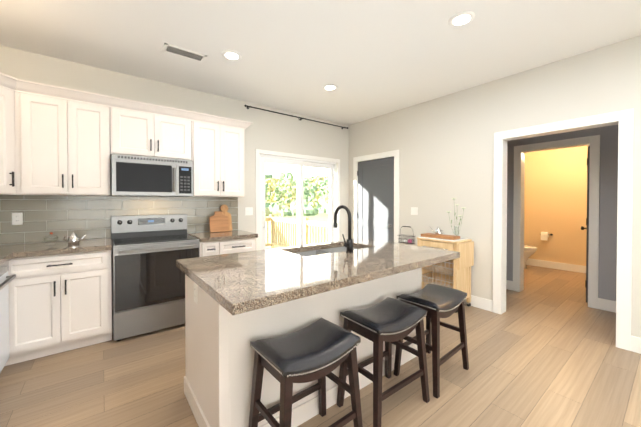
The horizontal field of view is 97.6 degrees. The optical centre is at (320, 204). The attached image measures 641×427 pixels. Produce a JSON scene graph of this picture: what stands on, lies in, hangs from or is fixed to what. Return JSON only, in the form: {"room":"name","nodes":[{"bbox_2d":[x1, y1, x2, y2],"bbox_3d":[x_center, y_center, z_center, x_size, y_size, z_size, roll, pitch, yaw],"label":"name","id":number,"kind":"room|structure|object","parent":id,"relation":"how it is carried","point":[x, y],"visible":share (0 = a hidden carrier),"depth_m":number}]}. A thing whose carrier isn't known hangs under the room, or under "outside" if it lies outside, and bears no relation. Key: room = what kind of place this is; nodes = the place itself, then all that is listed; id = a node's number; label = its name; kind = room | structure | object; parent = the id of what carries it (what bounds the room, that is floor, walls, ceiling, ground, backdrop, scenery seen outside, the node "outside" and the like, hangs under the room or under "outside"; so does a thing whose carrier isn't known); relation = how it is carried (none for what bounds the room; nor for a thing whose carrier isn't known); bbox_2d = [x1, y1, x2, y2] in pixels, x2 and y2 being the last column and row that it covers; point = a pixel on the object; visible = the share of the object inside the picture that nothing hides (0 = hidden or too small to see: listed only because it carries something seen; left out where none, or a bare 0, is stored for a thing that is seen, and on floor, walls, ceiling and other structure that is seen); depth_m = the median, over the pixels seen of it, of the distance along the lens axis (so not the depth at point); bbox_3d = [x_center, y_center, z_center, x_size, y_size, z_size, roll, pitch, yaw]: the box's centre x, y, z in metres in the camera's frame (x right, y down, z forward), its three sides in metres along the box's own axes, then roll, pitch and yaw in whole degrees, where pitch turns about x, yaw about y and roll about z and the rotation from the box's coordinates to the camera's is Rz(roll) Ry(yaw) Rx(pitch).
{"room":"kitchen","nodes":[
{"label":"kitchen","id":0,"kind":"room"},
{"bbox_2d":[0,45,347,250],"bbox_3d":[-0.051,-0.117,4.899,8.580,2.740,0.120,-1,1,-38],"label":"wall","id":1,"kind":"structure","parent":0,"point":[270,131],"depth_m":3.95},
{"bbox_2d":[0,72,7,191],"bbox_3d":[-2.651,-0.582,2.202,0.290,0.962,0.290,-1,1,-38],"label":"upper cabinet","id":2,"kind":"object","parent":1,"relation":"attached to","point":[3,77],"depth_m":2.33},
{"bbox_2d":[0,75,19,195],"bbox_3d":[-2.771,-0.550,2.119,0.633,0.928,0.305,-1,1,-38],"label":"upper cabinet","id":3,"kind":"object","parent":1,"relation":"attached to","point":[13,84],"depth_m":2.39},
{"bbox_2d":[12,213,22,224],"bbox_3d":[-2.845,0.130,2.630,0.070,0.115,0.008,-1,1,-38],"label":"outlet","id":4,"kind":"object","parent":1,"relation":"attached to","point":[17,218],"visible":1,"depth_m":2.63},
{"bbox_2d":[20,84,110,195],"bbox_3d":[-2.464,-0.557,2.730,0.655,0.928,0.323,-1,1,-38],"label":"upper cabinet","id":5,"kind":"object","parent":1,"relation":"attached to","point":[59,145],"depth_m":2.59},
{"bbox_2d":[108,100,191,160],"bbox_3d":[-1.901,-0.770,3.166,0.759,0.513,0.323,-1,1,-38],"label":"upper cabinet","id":6,"kind":"object","parent":1,"relation":"attached to","point":[133,130],"depth_m":3.00},
{"bbox_2d":[110,154,192,196],"bbox_3d":[-1.862,-0.302,3.121,0.750,0.408,0.448,-1,1,-38],"label":"microwave","id":7,"kind":"object","parent":6,"relation":"attached to","point":[142,176],"visible":1,"depth_m":2.95},
{"bbox_2d":[192,116,247,199],"bbox_3d":[-1.344,-0.568,3.603,0.645,0.928,0.323,-1,1,-38],"label":"upper cabinet","id":8,"kind":"object","parent":1,"relation":"attached to","point":[217,145],"depth_m":3.46},
{"bbox_2d":[245,207,252,214],"bbox_3d":[-1.031,0.093,4.052,0.116,0.115,0.015,-1,1,-38],"label":"switch plate","id":9,"kind":"object","parent":1,"relation":"attached to","point":[248,210],"visible":1,"depth_m":4.05},
{"bbox_2d":[244,105,347,128],"bbox_3d":[-0.297,-1.382,4.557,1.986,0.067,0.092,-1,1,-38],"label":"curtain rod","id":10,"kind":"object","parent":1,"relation":"attached to","point":[248,107],"visible":1,"depth_m":4.41},
{"bbox_2d":[256,149,339,250],"bbox_3d":[-0.297,0.216,4.625,1.650,2.080,0.016,-1,1,-38],"label":"door frame","id":11,"kind":"structure","parent":1,"relation":"attached to","point":[258,151],"depth_m":4.29},
{"bbox_2d":[260,154,336,249],"bbox_3d":[-0.327,0.246,4.663,1.530,2.020,0.150,-1,1,-38],"label":"sliding door","id":12,"kind":"structure","parent":1,"relation":"in","point":[300,163],"depth_m":4.64},
{"bbox_2d":[0,265,640,426],"bbox_3d":[2.461,1.322,1.676,8.600,0.060,8.320,-1,1,-38],"label":"floor","id":13,"kind":"structure","parent":0,"point":[544,350],"depth_m":2.07},
{"bbox_2d":[0,260,11,372],"bbox_3d":[-2.464,0.857,1.738,0.628,0.869,0.611,-1,1,-38],"label":"dishwasher","id":14,"kind":"object","parent":13,"relation":"on","point":[6,272],"depth_m":2.09},
{"bbox_2d":[12,252,111,363],"bbox_3d":[-2.388,0.846,2.613,0.697,0.869,0.628,-1,1,-38],"label":"base cabinet","id":15,"kind":"object","parent":13,"relation":"on","point":[60,304],"depth_m":2.37},
{"bbox_2d":[0,252,11,267],"bbox_3d":[-2.074,0.406,1.246,0.646,0.045,1.871,-1,1,-38],"label":"countertop","id":16,"kind":"structure","parent":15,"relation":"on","point":[4,256],"depth_m":2.06},
{"bbox_2d":[0,236,111,259],"bbox_3d":[-2.604,0.391,2.429,1.264,0.045,0.645,-1,1,-38],"label":"countertop","id":17,"kind":"structure","parent":15,"relation":"on","point":[62,247],"depth_m":2.46},
{"bbox_2d":[43,232,58,244],"bbox_3d":[-2.465,0.307,2.568,0.104,0.116,0.104,-1,1,-38],"label":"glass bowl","id":18,"kind":"object","parent":17,"relation":"on","point":[51,233],"visible":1,"depth_m":2.57},
{"bbox_2d":[63,232,86,243],"bbox_3d":[-2.314,0.310,2.647,0.168,0.110,0.086,-1,1,-38],"label":"teapot","id":19,"kind":"object","parent":17,"relation":"on","point":[73,238],"visible":1,"depth_m":2.62},
{"bbox_2d":[111,214,199,340],"bbox_3d":[-1.772,0.698,3.017,0.756,1.155,0.691,-1,1,-38],"label":"range","id":20,"kind":"object","parent":13,"relation":"on","point":[148,281],"visible":0.96,"depth_m":2.79},
{"bbox_2d":[199,240,219,256],"bbox_3d":[-1.421,0.837,3.366,0.205,0.869,0.628,-1,1,-38],"label":"base cabinet","id":21,"kind":"object","parent":13,"relation":"on","point":[212,248],"depth_m":3.12},
{"bbox_2d":[220,240,254,254],"bbox_3d":[-1.164,0.834,3.567,0.447,0.869,0.628,-1,1,-38],"label":"base cabinet","id":22,"kind":"object","parent":13,"relation":"on","point":[226,246],"depth_m":3.30},
{"bbox_2d":[187,228,257,243],"bbox_3d":[-1.233,0.378,3.496,0.676,0.045,0.645,-1,1,-38],"label":"countertop","id":23,"kind":"structure","parent":22,"relation":"on","point":[235,234],"depth_m":3.36},
{"bbox_2d":[209,205,231,232],"bbox_3d":[-1.319,0.174,3.703,0.305,0.355,0.148,-1,1,-38],"label":"cutting boards","id":24,"kind":"object","parent":23,"relation":"on","point":[220,221],"visible":1,"depth_m":3.67},
{"bbox_2d":[184,269,421,426],"bbox_3d":[-0.044,0.852,2.197,1.748,0.869,0.784,-1,1,-38],"label":"kitchen island","id":25,"kind":"object","parent":13,"relation":"on","point":[219,353],"depth_m":1.60},
{"bbox_2d":[194,282,197,303],"bbox_3d":[-0.756,0.532,1.696,0.008,0.115,0.070,-1,1,-38],"label":"outlet","id":26,"kind":"object","parent":25,"relation":"attached to","point":[196,293],"visible":0.94,"depth_m":1.68},
{"bbox_2d":[176,249,367,316],"bbox_3d":[-0.361,0.400,1.736,0.766,0.045,1.051,-1,1,-38],"label":"island countertop","id":27,"kind":"structure","parent":25,"relation":"on","point":[248,282],"depth_m":1.49},
{"bbox_2d":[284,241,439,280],"bbox_3d":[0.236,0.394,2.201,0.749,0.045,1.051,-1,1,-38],"label":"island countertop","id":28,"kind":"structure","parent":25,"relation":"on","point":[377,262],"depth_m":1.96},
{"bbox_2d":[296,245,359,256],"bbox_3d":[0.077,0.513,2.408,0.757,0.222,0.388,-1,1,-38],"label":"sink","id":29,"kind":"object","parent":28,"relation":"in","point":[327,248],"depth_m":2.56},
{"bbox_2d":[333,205,355,252],"bbox_3d":[0.160,0.186,2.246,0.109,0.369,0.215,-1,1,-38],"label":"faucet","id":30,"kind":"object","parent":28,"relation":"on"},
{"bbox_2d":[248,318,362,426],"bbox_3d":[-0.074,0.986,1.451,0.518,0.617,0.355,-1,1,-38],"label":"stool","id":31,"kind":"object","parent":13,"relation":"on","point":[320,349],"visible":1,"depth_m":1.40},
{"bbox_2d":[337,297,429,426],"bbox_3d":[0.411,0.982,1.822,0.517,0.617,0.352,-1,1,-38],"label":"stool","id":32,"kind":"object","parent":13,"relation":"on","point":[389,321],"visible":1,"depth_m":1.75},
{"bbox_2d":[394,284,468,398],"bbox_3d":[0.859,0.978,2.158,0.528,0.617,0.370,-1,1,-38],"label":"stool","id":33,"kind":"object","parent":13,"relation":"on","point":[437,302],"visible":1,"depth_m":2.08},
{"bbox_2d":[417,198,473,312],"bbox_3d":[1.571,0.589,3.570,0.406,1.358,0.555,-1,1,-38],"label":"kitchen cart","id":34,"kind":"object","parent":13,"relation":"on","point":[454,273],"visible":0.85,"depth_m":3.48},
{"bbox_2d":[524,245,536,268],"bbox_3d":[3.900,0.849,5.648,0.440,0.790,0.757,-1,1,-38],"label":"toilet","id":35,"kind":"object","parent":13,"relation":"on","point":[529,251],"visible":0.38,"depth_m":5.38},
{"bbox_2d":[0,0,640,124],"bbox_3d":[2.461,-1.488,1.642,8.600,0.080,8.320,-1,1,-38],"label":"ceiling","id":36,"kind":"structure","parent":0,"point":[369,59],"depth_m":2.50},
{"bbox_2d":[162,43,206,62],"bbox_3d":[-1.305,-1.456,2.702,0.370,0.008,0.170,-1,1,-38],"label":"ceiling vent","id":37,"kind":"object","parent":36,"relation":"in","point":[183,52],"visible":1,"depth_m":2.69},
{"bbox_2d":[222,50,241,60],"bbox_3d":[-0.866,-1.455,2.740,0.189,0.012,0.189,-1,1,-38],"label":"recessed light","id":38,"kind":"object","parent":36,"relation":"in","point":[231,55],"visible":1,"depth_m":2.73},
{"bbox_2d":[323,84,337,90],"bbox_3d":[0.120,-1.464,3.508,0.189,0.012,0.189,-1,1,-38],"label":"recessed light","id":39,"kind":"object","parent":36,"relation":"in","point":[329,87],"visible":1,"depth_m":3.50},
{"bbox_2d":[448,11,474,26],"bbox_3d":[1.104,-1.448,2.196,0.189,0.012,0.189,-1,1,-38],"label":"recessed light","id":40,"kind":"object","parent":36,"relation":"in","point":[461,19],"visible":1,"depth_m":2.18},
{"bbox_2d":[398,226,414,243],"bbox_3d":[1.290,0.446,4.201,0.124,0.254,0.244,-1,1,-38],"label":"wire basket","id":41,"kind":"object","parent":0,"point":[409,241],"visible":1,"depth_m":4.18},
{"bbox_2d":[348,35,640,337],"bbox_3d":[3.079,-0.083,2.102,0.120,2.740,8.100,-1,1,-38],"label":"wall","id":42,"kind":"structure","parent":0,"point":[444,145],"depth_m":3.55},
{"bbox_2d":[357,157,393,242],"bbox_3d":[0.911,0.237,4.771,0.105,2.018,0.822,-1,1,-38],"label":"pantry door","id":43,"kind":"structure","parent":42,"relation":"in","point":[375,215],"depth_m":4.75},
{"bbox_2d":[353,150,398,242],"bbox_3d":[0.964,0.194,4.806,0.138,2.120,1.000,-1,1,-38],"label":"door frame","id":44,"kind":"structure","parent":42,"relation":"attached to","point":[395,153],"depth_m":4.63},
{"bbox_2d":[411,207,417,214],"bbox_3d":[1.390,0.092,4.161,0.015,0.115,0.116,-1,1,-38],"label":"switch plate","id":45,"kind":"object","parent":42,"relation":"attached to","point":[414,210],"visible":1,"depth_m":4.16},
{"bbox_2d":[464,295,492,311],"bbox_3d":[1.637,1.198,3.860,0.014,0.135,1.340,-1,1,-38],"label":"baseboard","id":46,"kind":"structure","parent":42,"relation":"attached to","point":[487,304],"depth_m":3.42},
{"bbox_2d":[506,280,512,289],"bbox_3d":[2.619,1.191,4.422,0.014,0.135,0.720,-1,1,-38],"label":"baseboard","id":47,"kind":"structure","parent":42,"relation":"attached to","point":[509,284],"depth_m":4.17},
{"bbox_2d":[540,232,552,240],"bbox_3d":[4.442,0.614,5.528,0.127,0.161,0.184,-1,1,-38],"label":"toilet paper holder","id":48,"kind":"object","parent":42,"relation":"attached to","point":[544,235],"visible":1,"depth_m":5.49},
{"bbox_2d":[526,258,585,272],"bbox_3d":[4.695,1.180,5.304,0.014,0.135,2.300,-1,1,-38],"label":"baseboard","id":49,"kind":"structure","parent":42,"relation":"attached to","point":[534,262],"depth_m":5.43},
{"bbox_2d":[493,108,633,350],"bbox_3d":[2.440,0.217,2.926,0.156,2.120,1.100,-1,1,-38],"label":"door frame","id":50,"kind":"structure","parent":42,"relation":"attached to","point":[623,120],"depth_m":3.26},
{"bbox_2d":[581,146,589,302],"bbox_3d":[3.667,0.248,3.875,0.727,2.015,0.198,-1,1,-38],"label":"bathroom door","id":51,"kind":"structure","parent":42,"relation":"in","point":[587,222],"depth_m":3.61},
{"bbox_2d":[598,298,615,312],"bbox_3d":[3.845,1.210,2.848,0.014,0.135,1.470,-1,1,-38],"label":"baseboard","id":52,"kind":"structure","parent":42,"relation":"attached to","point":[603,304],"depth_m":3.36},
{"bbox_2d":[631,336,640,353],"bbox_3d":[4.073,1.236,0.732,0.014,0.135,4.390,-1,1,-38],"label":"baseboard","id":53,"kind":"structure","parent":42,"relation":"attached to","point":[635,341],"depth_m":2.43},
{"label":"outside","id":54,"kind":"structure","parent":0,"visible":0},
{"bbox_2d":[265,211,328,247],"bbox_3d":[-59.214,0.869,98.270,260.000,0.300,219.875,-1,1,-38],"label":"ground","id":55,"kind":"structure","parent":54,"point":[320,218],"depth_m":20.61},
{"bbox_2d":[265,172,328,215],"bbox_3d":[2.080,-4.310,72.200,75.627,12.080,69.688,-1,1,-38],"label":"tree","id":56,"kind":"object","parent":55,"relation":"on","point":[290,201],"depth_m":45.95},
{"bbox_3d":[-1.949,1.600,5.974,4.120,0.520,3.856,-1,1,-38],"label":"deck floor","id":57,"kind":"structure","parent":0,"visible":0},
{"bbox_2d":[265,214,270,247],"bbox_3d":[-3.065,0.815,7.380,4.097,1.011,0.117,-1,1,-38],"label":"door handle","id":58,"kind":"object","parent":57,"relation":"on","point":[267,219],"depth_m":8.50},
{"bbox_2d":[271,214,328,247],"bbox_3d":[-0.330,0.818,7.116,0.107,1.011,3.660,-1,1,-38],"label":"deck railing","id":59,"kind":"object","parent":57,"relation":"on","point":[275,227],"depth_m":7.65}
]}

